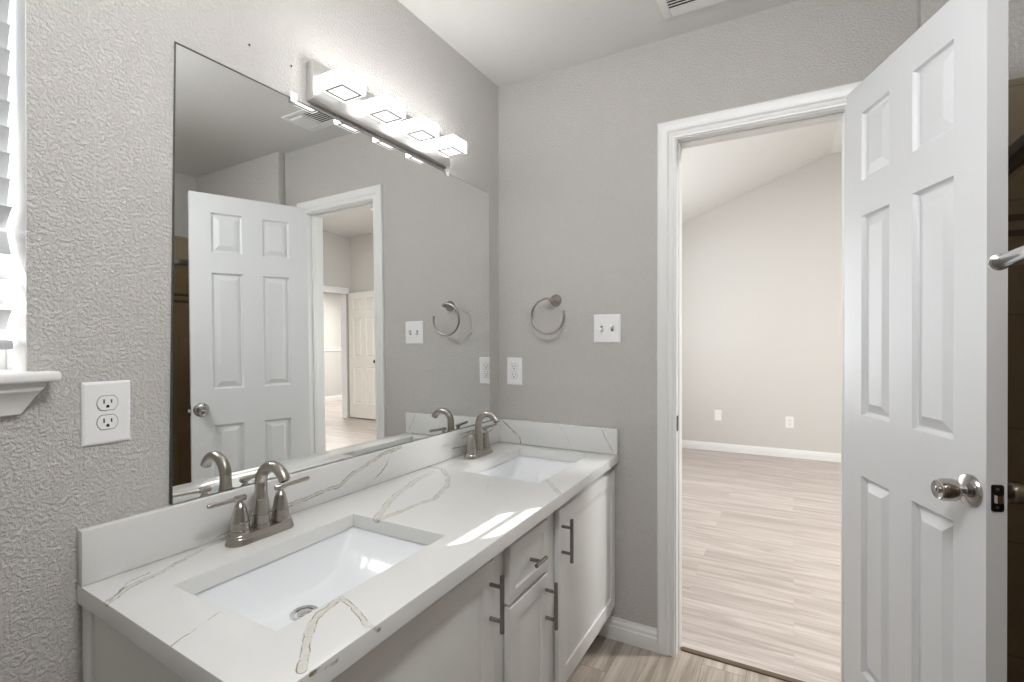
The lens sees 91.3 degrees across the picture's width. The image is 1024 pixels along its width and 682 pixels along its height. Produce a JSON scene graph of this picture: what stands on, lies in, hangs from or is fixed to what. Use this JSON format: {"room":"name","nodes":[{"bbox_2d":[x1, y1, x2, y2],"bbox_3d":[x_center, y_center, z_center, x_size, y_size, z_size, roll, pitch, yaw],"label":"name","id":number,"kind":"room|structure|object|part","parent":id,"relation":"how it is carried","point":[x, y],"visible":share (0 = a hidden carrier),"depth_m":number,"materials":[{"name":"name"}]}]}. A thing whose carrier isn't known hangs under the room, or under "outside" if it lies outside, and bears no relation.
{"room":"bathroom","nodes":[
{"label":"bathroom","id":0,"kind":"room"},
{"bbox_2d":[0,0,497,681],"bbox_3d":[-0.941,-0.031,0.964,0.160,2.650,3.300,0,0,29],"label":"wall","id":1,"kind":"structure","parent":0,"point":[100,73],"depth_m":1.02,"materials":[{"name":"grey paint"}]},
{"bbox_2d":[0,0,61,416],"bbox_3d":[-1.041,-0.337,0.715,0.197,0.938,0.559,0,0,29],"label":"window","id":2,"kind":"structure","parent":1,"relation":"in","point":[19,386],"depth_m":0.92,"materials":[{"name":"white paint"}]},
{"bbox_3d":[-1.105,-0.373,0.751,0.050,0.865,0.491,0,0,29],"label":"frame","id":3,"kind":"part","parent":2,"relation":"part of","materials":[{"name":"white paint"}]},
{"bbox_2d":[0,0,12,349],"bbox_3d":[-1.045,-0.394,0.715,0.056,0.820,0.475,0,0,29],"label":"window blind","id":4,"kind":"object","parent":2,"relation":"attached to","point":[5,210],"visible":1,"depth_m":0.92,"materials":[{"name":"grey plastic"}]},
{"bbox_3d":[-1.045,0.007,0.716,0.044,0.018,0.475,0,0,29],"label":"rail","id":5,"kind":"part","parent":4,"relation":"part of","materials":[{"name":"grey plastic"}]},
{"bbox_3d":[-1.021,0.065,0.705,0.152,0.019,0.559,0,0,29],"label":"sill","id":6,"kind":"part","parent":2,"relation":"part of","materials":[{"name":"white paint"}]},
{"bbox_2d":[81,380,129,446],"bbox_3d":[-0.818,0.144,1.011,0.007,0.126,0.083,0,0,29],"label":"wall outlet","id":7,"kind":"object","parent":1,"relation":"attached to","point":[105,405],"visible":1,"depth_m":1.01,"materials":[{"name":"white plastic"}]},
{"bbox_2d":[96,395,117,410],"bbox_3d":[-0.817,0.125,1.010,0.002,0.030,0.037,0,0,29],"label":"receptacle","id":8,"kind":"object","parent":7,"relation":"attached to","point":[103,402],"depth_m":1.01,"materials":[{"name":"white plastic"}]},
{"bbox_2d":[96,414,117,429],"bbox_3d":[-0.817,0.164,1.010,0.002,0.030,0.037,0,0,29],"label":"receptacle","id":9,"kind":"object","parent":7,"relation":"attached to","point":[103,421],"depth_m":1.01,"materials":[{"name":"white plastic"}]},
{"bbox_2d":[77,419,499,586],"bbox_3d":[-0.450,0.418,1.652,0.021,0.106,1.576,0,0,29],"label":"backsplash","id":10,"kind":"structure","parent":1,"relation":"attached to","point":[111,548],"depth_m":1.19,"materials":[{"name":"white stone"}]},
{"bbox_2d":[169,41,489,503],"bbox_3d":[-0.432,-0.163,1.696,0.014,1.050,1.342,0,0,29],"label":"wall mirror","id":11,"kind":"object","parent":1,"relation":"attached to","point":[330,281],"visible":1,"depth_m":1.42,"materials":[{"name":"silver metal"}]},
{"bbox_2d":[306,59,466,167],"bbox_3d":[-0.378,-0.742,1.682,0.117,0.111,0.650,0,0,29],"label":"vanity light","id":12,"kind":"object","parent":1,"relation":"attached to","point":[339,91],"visible":1,"depth_m":1.58,"materials":[{"name":"white glass"}]},
{"bbox_3d":[-0.489,-0.720,1.452,0.070,0.002,0.074,0,0,29],"label":"trim square","id":13,"kind":"part","parent":12,"relation":"part of","materials":[{"name":"white glass"}]},
{"bbox_3d":[-0.404,-0.721,1.604,0.070,0.002,0.074,0,0,29],"label":"trim square","id":14,"kind":"part","parent":12,"relation":"part of","materials":[{"name":"white glass"}]},
{"bbox_3d":[-0.318,-0.721,1.756,0.070,0.002,0.074,0,0,29],"label":"trim square","id":15,"kind":"part","parent":12,"relation":"part of","materials":[{"name":"white glass"}]},
{"bbox_3d":[-0.233,-0.721,1.908,0.070,0.002,0.074,0,0,29],"label":"trim square","id":16,"kind":"part","parent":12,"relation":"part of","materials":[{"name":"white glass"}]},
{"bbox_2d":[398,0,798,86],"bbox_3d":[0.226,-1.245,0.250,2.570,0.100,3.400,0,0,29],"label":"ceiling","id":17,"kind":"structure","parent":0,"point":[507,41],"depth_m":1.91,"materials":[{"name":"white paint"}]},
{"bbox_2d":[656,0,725,18],"bbox_3d":[0.662,-1.191,1.685,0.340,0.014,0.200,0,0,29],"label":"ceiling vent","id":18,"kind":"object","parent":17,"relation":"in","point":[668,8],"visible":1,"depth_m":1.78,"materials":[{"name":"white metal"}]},
{"bbox_2d":[566,448,840,681],"bbox_3d":[4.130,1.270,2.081,8.800,0.063,10.200,0,0,29],"label":"floor","id":19,"kind":"structure","parent":0,"point":[761,534],"depth_m":2.60,"materials":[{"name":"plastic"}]},
{"bbox_2d":[82,469,614,681],"bbox_3d":[-0.186,0.875,1.520,0.611,0.736,1.587,0,0,29],"label":"vanity cabinet","id":20,"kind":"object","parent":19,"relation":"on","point":[532,612],"visible":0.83,"depth_m":1.31,"materials":[{"name":"white paint"}]},
{"bbox_2d":[77,418,617,681],"bbox_3d":[-0.194,0.436,1.505,0.610,0.142,1.624,0,0,29],"label":"countertop","id":21,"kind":"structure","parent":20,"relation":"on","point":[140,574],"depth_m":1.11,"materials":[{"name":"white stone"}]},
{"bbox_2d":[206,460,309,547],"bbox_3d":[-0.580,0.379,1.200,0.129,0.185,0.265,0,0,29],"label":"centerset faucet","id":22,"kind":"object","parent":21,"relation":"on","point":[241,533],"visible":1,"depth_m":1.20,"materials":[{"name":"silver metal"}]},
{"bbox_3d":[-0.650,0.367,1.142,0.014,0.017,0.094,0,0,24],"label":"lever","id":23,"kind":"part","parent":22,"relation":"part of","materials":[{"name":"silver metal"}]},
{"bbox_3d":[-0.637,0.411,1.172,0.045,0.084,0.045,0,0,29],"label":"handle","id":24,"kind":"part","parent":22,"relation":"part of","materials":[{"name":"silver metal"}]},
{"bbox_3d":[-0.611,0.461,1.218,0.058,0.022,0.170,0,0,29],"label":"plate","id":25,"kind":"part","parent":22,"relation":"part of","materials":[{"name":"silver metal"}]},
{"bbox_3d":[-0.577,0.370,1.199,0.123,0.167,0.045,0,0,29],"label":"spout","id":26,"kind":"part","parent":22,"relation":"part of","materials":[{"name":"silver metal"}]},
{"bbox_3d":[-0.585,0.411,1.264,0.045,0.084,0.045,0,0,29],"label":"handle","id":27,"kind":"part","parent":22,"relation":"part of","materials":[{"name":"silver metal"}]},
{"bbox_3d":[-0.567,0.367,1.291,0.014,0.017,0.094,0,0,34],"label":"lever","id":28,"kind":"part","parent":22,"relation":"part of","materials":[{"name":"silver metal"}]},
{"bbox_2d":[193,527,427,630],"bbox_3d":[-0.409,0.570,1.091,0.337,0.124,0.474,0,0,29],"label":"undermount sink","id":29,"kind":"object","parent":21,"relation":"in","point":[275,594],"visible":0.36,"depth_m":1.21,"materials":[{"name":"white ceramic"}]},
{"bbox_2d":[461,411,499,458],"bbox_3d":[-0.107,0.377,2.045,0.129,0.185,0.265,0,0,29],"label":"centerset faucet","id":30,"kind":"object","parent":21,"relation":"on","point":[478,445],"visible":1,"depth_m":2.04,"materials":[{"name":"silver metal"}]},
{"bbox_3d":[-0.178,0.365,1.986,0.014,0.017,0.094,0,0,24],"label":"lever","id":31,"kind":"part","parent":30,"relation":"part of","materials":[{"name":"silver metal"}]},
{"bbox_3d":[-0.164,0.409,2.016,0.045,0.084,0.045,0,0,29],"label":"handle","id":32,"kind":"part","parent":30,"relation":"part of","materials":[{"name":"silver metal"}]},
{"bbox_3d":[-0.138,0.459,2.063,0.058,0.022,0.170,0,0,29],"label":"plate","id":33,"kind":"part","parent":30,"relation":"part of","materials":[{"name":"silver metal"}]},
{"bbox_3d":[-0.104,0.368,2.043,0.123,0.167,0.045,0,0,29],"label":"spout","id":34,"kind":"part","parent":30,"relation":"part of","materials":[{"name":"silver metal"}]},
{"bbox_3d":[-0.113,0.409,2.109,0.045,0.084,0.045,0,0,29],"label":"handle","id":35,"kind":"part","parent":30,"relation":"part of","materials":[{"name":"silver metal"}]},
{"bbox_3d":[-0.094,0.365,2.136,0.014,0.017,0.094,0,0,34],"label":"lever","id":36,"kind":"part","parent":30,"relation":"part of","materials":[{"name":"silver metal"}]},
{"bbox_2d":[478,456,574,482],"bbox_3d":[0.062,0.568,1.933,0.337,0.124,0.474,0,0,29],"label":"undermount sink","id":37,"kind":"object","parent":21,"relation":"in","point":[524,468],"visible":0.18,"depth_m":2.12,"materials":[{"name":"white ceramic"}]},
{"bbox_3d":[-0.196,0.820,0.978,0.018,0.568,0.594,0,0,29],"label":"door","id":38,"kind":"part","parent":20,"relation":"part of","materials":[{"name":"white paint"}]},
{"bbox_3d":[-0.036,0.631,1.203,0.039,0.136,0.012,0,0,29],"label":"handle","id":39,"kind":"part","parent":20,"relation":"part of","materials":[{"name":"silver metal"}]},
{"bbox_3d":[0.044,0.611,1.406,0.018,0.152,0.232,0,0,29],"label":"drawer","id":40,"kind":"part","parent":20,"relation":"part of","materials":[{"name":"white paint"}]},
{"bbox_3d":[0.044,0.900,1.407,0.018,0.406,0.232,0,0,29],"label":"door","id":41,"kind":"part","parent":20,"relation":"part of","materials":[{"name":"white paint"}]},
{"bbox_3d":[0.069,0.611,1.391,0.039,0.012,0.062,0,0,29],"label":"handle","id":42,"kind":"part","parent":20,"relation":"part of","materials":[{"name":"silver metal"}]},
{"bbox_3d":[0.118,0.781,1.478,0.039,0.136,0.012,0,0,29],"label":"handle","id":43,"kind":"part","parent":20,"relation":"part of","materials":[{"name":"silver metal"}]},
{"bbox_3d":[0.021,0.825,1.407,0.019,0.636,1.581,0,0,29],"label":"frame","id":44,"kind":"part","parent":20,"relation":"part of","materials":[{"name":"white paint"}]},
{"bbox_3d":[0.176,0.630,1.582,0.039,0.136,0.012,0,0,29],"label":"handle","id":45,"kind":"part","parent":20,"relation":"part of","materials":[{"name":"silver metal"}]},
{"bbox_3d":[0.282,0.818,1.831,0.018,0.568,0.571,0,0,29],"label":"door","id":46,"kind":"part","parent":20,"relation":"part of","materials":[{"name":"white paint"}]},
{"bbox_2d":[498,0,917,628],"bbox_3d":[2.210,-0.382,1.155,6.250,3.350,0.115,0,0,29],"label":"wall","id":47,"kind":"structure","parent":0,"point":[577,144],"depth_m":2.08,"materials":[{"name":"grey paint"}]},
{"bbox_2d":[507,357,521,384],"bbox_3d":[0.011,0.140,2.318,0.079,0.127,0.007,0,0,29],"label":"wall outlet","id":48,"kind":"object","parent":47,"relation":"attached to","point":[514,364],"visible":1,"depth_m":2.31,"materials":[{"name":"white plastic"}]},
{"bbox_2d":[511,364,517,369],"bbox_3d":[0.010,0.120,2.317,0.037,0.030,0.002,0,0,29],"label":"receptacle","id":49,"kind":"object","parent":48,"relation":"attached to","point":[513,366],"depth_m":2.31,"materials":[{"name":"white plastic"}]},
{"bbox_2d":[511,372,517,378],"bbox_3d":[0.010,0.159,2.316,0.037,0.030,0.004,0,0,29],"label":"receptacle","id":50,"kind":"object","parent":48,"relation":"attached to","point":[514,375],"depth_m":2.31,"materials":[{"name":"white plastic"}]},
{"bbox_2d":[530,295,564,334],"bbox_3d":[0.166,-0.116,2.196,0.166,0.179,0.065,0,0,29],"label":"towel ring","id":51,"kind":"object","parent":47,"relation":"attached to","point":[555,300],"visible":1,"depth_m":2.19,"materials":[{"name":"silver metal"}]},
{"bbox_2d":[594,314,620,342],"bbox_3d":[0.395,-0.052,2.094,0.118,0.119,0.022,0,0,29],"label":"light switch","id":52,"kind":"object","parent":47,"relation":"attached to","point":[607,327],"visible":1,"depth_m":2.10,"materials":[{"name":"white plastic"}]},
{"bbox_2d":[598,616,656,652],"bbox_3d":[0.269,1.197,2.172,0.714,0.088,0.014,0,0,29],"label":"baseboard","id":53,"kind":"structure","parent":47,"relation":"attached to","point":[625,631],"depth_m":2.05,"materials":[{"name":"white paint"}]},
{"bbox_2d":[681,646,804,681],"bbox_3d":[0.920,1.254,1.884,0.540,0.036,0.026,0,0,29],"label":"trim","id":54,"kind":"structure","parent":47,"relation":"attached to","point":[685,649],"depth_m":1.90,"materials":[{"name":"brown"}]},
{"bbox_2d":[657,81,861,681],"bbox_3d":[0.915,0.162,1.880,0.696,2.160,0.146,0,0,29],"label":"door frame","id":55,"kind":"structure","parent":47,"relation":"attached to","point":[827,105],"depth_m":1.97,"materials":[{"name":"white paint"}]},
{"bbox_2d":[844,0,1023,681],"bbox_3d":[1.074,0.203,1.392,0.183,2.056,0.617,0,0,1],"label":"door","id":56,"kind":"structure","parent":47,"relation":"in","point":[928,491],"depth_m":1.29,"materials":[{"name":"white paint"}]},
{"bbox_3d":[1.015,0.342,1.150,0.069,0.075,0.075,0,0,8],"label":"knob","id":57,"kind":"part","parent":56,"relation":"part of","materials":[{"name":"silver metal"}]},
{"bbox_3d":[1.064,0.345,1.096,0.025,0.059,0.002,0,0,8],"label":"latch plate","id":58,"kind":"part","parent":56,"relation":"part of","materials":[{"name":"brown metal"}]},
{"bbox_3d":[1.124,0.342,1.134,0.069,0.075,0.075,0,0,8],"label":"knob","id":59,"kind":"part","parent":56,"relation":"part of","materials":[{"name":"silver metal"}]},
{"bbox_2d":[682,152,841,453],"bbox_3d":[4.177,-0.390,4.719,6.310,3.350,0.120,0,0,27],"label":"wall","id":60,"kind":"structure","parent":0,"point":[761,268],"depth_m":5.38,"materials":[{"name":"grey paint"}]},
{"bbox_2d":[715,410,721,420],"bbox_3d":[2.308,0.833,5.600,0.072,0.120,0.006,0,0,27],"label":"blank wall plate","id":61,"kind":"object","parent":60,"relation":"attached to","point":[718,413],"visible":1,"depth_m":5.60,"materials":[{"name":"white plastic"}]},
{"bbox_2d":[682,440,840,461],"bbox_3d":[4.120,1.188,4.677,6.050,0.088,0.013,0,0,27],"label":"baseboard","id":62,"kind":"structure","parent":60,"relation":"attached to","point":[768,451],"depth_m":5.39,"materials":[{"name":"white paint"}]},
{"bbox_2d":[786,416,793,427],"bbox_3d":[2.932,0.859,5.282,0.075,0.118,0.007,0,0,27],"label":"wall outlet","id":63,"kind":"object","parent":60,"relation":"attached to","point":[789,420],"visible":1,"depth_m":5.28,"materials":[{"name":"white plastic"}]},
{"bbox_2d":[682,120,841,223],"bbox_3d":[3.263,-1.719,3.084,6.300,1.285,4.285,0,0,29],"label":"ceiling","id":64,"kind":"structure","parent":0,"point":[714,175],"depth_m":4.67,"materials":[{"name":"white paint"}]},
{"bbox_2d":[918,0,1023,79],"bbox_3d":[1.681,0.023,1.358,0.910,2.440,0.050,0,0,29],"label":"wall","id":65,"kind":"structure","parent":0,"point":[927,9],"depth_m":1.45,"materials":[{"name":"grey paint"}]},
{"bbox_2d":[1007,77,1023,681],"bbox_3d":[1.308,0.244,0.651,0.870,2.000,1.550,0,0,29],"label":"shower tile","id":66,"kind":"structure","parent":65,"relation":"attached to","point":[1015,435],"depth_m":1.44,"materials":[{"name":"brown tile"}]},
{"bbox_2d":[987,134,1023,270],"bbox_3d":[0.964,0.388,0.838,0.193,1.712,1.540,0,0,29],"label":"towel bar","id":67,"kind":"object","parent":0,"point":[998,262],"visible":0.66,"depth_m":0.97,"materials":[{"name":"silver metal"}]},
{"bbox_3d":[1.009,-0.453,0.821,0.050,0.030,1.518,0,0,29],"label":"header rail","id":68,"kind":"part","parent":67,"relation":"part of","materials":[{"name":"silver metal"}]}
]}

